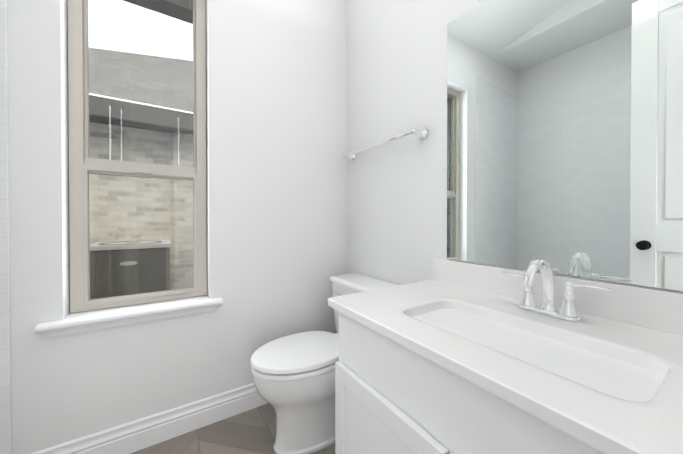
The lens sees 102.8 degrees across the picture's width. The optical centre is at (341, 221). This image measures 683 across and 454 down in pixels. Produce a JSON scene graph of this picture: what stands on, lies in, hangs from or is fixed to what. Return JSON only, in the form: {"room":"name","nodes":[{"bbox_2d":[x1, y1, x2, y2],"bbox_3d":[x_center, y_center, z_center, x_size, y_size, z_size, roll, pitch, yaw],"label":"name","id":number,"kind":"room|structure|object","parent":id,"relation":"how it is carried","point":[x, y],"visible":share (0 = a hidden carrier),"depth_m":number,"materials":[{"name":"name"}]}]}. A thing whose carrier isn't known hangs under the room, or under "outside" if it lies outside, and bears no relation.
{"room":"bathroom","nodes":[
{"label":"bathroom","id":0,"kind":"room"},
{"bbox_2d":[7,0,345,453],"bbox_3d":[-1.124,-0.682,1.456,2.870,3.700,0.190,0,1,-33],"label":"wall","id":1,"kind":"structure","parent":0,"point":[275,152],"depth_m":1.60,"materials":[{"name":"white paint"}]},
{"bbox_2d":[0,0,11,453],"bbox_3d":[-1.796,-0.203,0.912,0.912,2.750,0.011,0,1,-33],"label":"wall tile","id":2,"kind":"structure","parent":1,"relation":"attached to","point":[5,394],"depth_m":1.15,"materials":[{"name":"white tile"}]},
{"bbox_2d":[35,297,222,338],"bbox_3d":[-1.013,0.487,1.393,0.750,0.078,0.051,0,1,-33],"label":"windowsill","id":3,"kind":"structure","parent":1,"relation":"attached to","point":[74,326],"depth_m":1.35,"materials":[{"name":"white paint"}]},
{"bbox_2d":[68,0,206,312],"bbox_3d":[-1.085,-0.478,1.508,0.602,1.846,0.090,0,1,-33],"label":"window","id":4,"kind":"structure","parent":1,"relation":"in","point":[83,165],"depth_m":1.44,"materials":[{"name":"grey plastic"}]},
{"bbox_2d":[31,383,267,453],"bbox_3d":[-0.685,1.091,1.627,1.722,0.150,0.017,0,1,-33],"label":"baseboard","id":5,"kind":"structure","parent":1,"relation":"attached to","point":[138,434],"depth_m":1.45,"materials":[{"name":"white paint"}]},
{"bbox_2d":[131,403,334,453],"bbox_3d":[-0.540,1.225,0.556,2.870,0.100,2.360,0,1,-33],"label":"floor","id":6,"kind":"structure","parent":0,"point":[252,431],"depth_m":1.46,"materials":[{"name":"tile"}]},
{"bbox_2d":[250,273,397,453],"bbox_3d":[-0.097,0.765,1.535,0.805,0.803,0.494,0,1,-33],"label":"toilet","id":7,"kind":"object","parent":6,"relation":"on","point":[294,378],"visible":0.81,"depth_m":1.37,"materials":[{"name":"white ceramic"}]},
{"bbox_2d":[328,258,682,453],"bbox_3d":[0.540,0.681,0.715,0.631,0.985,1.226,0,1,-33],"label":"bathroom vanity","id":8,"kind":"object","parent":6,"relation":"on","point":[455,357],"visible":1,"depth_m":0.70,"materials":[{"name":"white paint"}]},
{"bbox_2d":[500,258,611,321],"bbox_3d":[0.623,0.204,0.853,0.176,0.182,0.300,0,1,-33],"label":"faucet","id":9,"kind":"object","parent":8,"relation":"on","point":[568,311],"visible":1,"depth_m":0.86,"materials":[{"name":"silver metal"}]},
{"bbox_2d":[346,0,682,292],"bbox_3d":[0.666,-0.680,1.198,0.130,3.700,2.170,0,1,-33],"label":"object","id":10,"kind":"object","parent":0,"point":[564,137],"depth_m":1.06,"materials":[{"name":"white paint"}]},
{"bbox_2d":[342,127,427,161],"bbox_3d":[0.223,-0.471,1.706,0.089,0.066,0.718,0,1,-33],"label":"towel rail","id":11,"kind":"object","parent":10,"relation":"attached to","point":[422,133],"visible":1,"depth_m":1.54,"materials":[{"name":"silver metal"}]},
{"label":"outside","id":12,"kind":"structure","parent":0,"visible":0},
{"bbox_3d":[-1.746,1.405,3.033,16.000,0.199,3.110,0,1,-33],"label":"ground","id":13,"kind":"structure","parent":12,"visible":0},
{"bbox_2d":[90,240,170,298],"bbox_3d":[-2.514,0.775,3.279,0.925,1.055,0.900,0,1,-33],"label":"ac unit","id":14,"kind":"object","parent":13,"relation":"on","point":[158,247],"depth_m":2.99,"materials":[{"name":"grey metal"}]},
{"bbox_2d":[89,122,193,289],"bbox_3d":[-2.555,-0.040,4.290,16.000,2.670,0.300,0,1,-33],"label":"wall","id":15,"kind":"structure","parent":13,"relation":"on","point":[151,197],"depth_m":4.01,"materials":[{"name":"brick"}]},
{"bbox_2d":[89,48,192,134],"bbox_3d":[-4.425,-4.498,7.198,16.012,6.300,8.073,0,1,-33],"label":"neighbor roof","id":16,"kind":"structure","parent":15,"relation":"on","point":[163,61],"depth_m":3.96,"materials":[{"name":"grey"}]},
{"bbox_2d":[165,0,192,9],"bbox_3d":[-1.201,-0.096,1.581,2.870,2.825,0.094,0,1,-33],"label":"brick wall","id":17,"kind":"structure","parent":13,"relation":"on","point":[186,4],"depth_m":1.72,"materials":[{"name":"grey brick"}]},
{"bbox_2d":[123,0,192,23],"bbox_3d":[-1.452,-1.611,1.619,9.000,0.205,0.449,0,1,-33],"label":"roof","id":18,"kind":"structure","parent":17,"relation":"on","point":[172,8],"depth_m":1.93,"materials":[{"name":"grey"}]}
]}

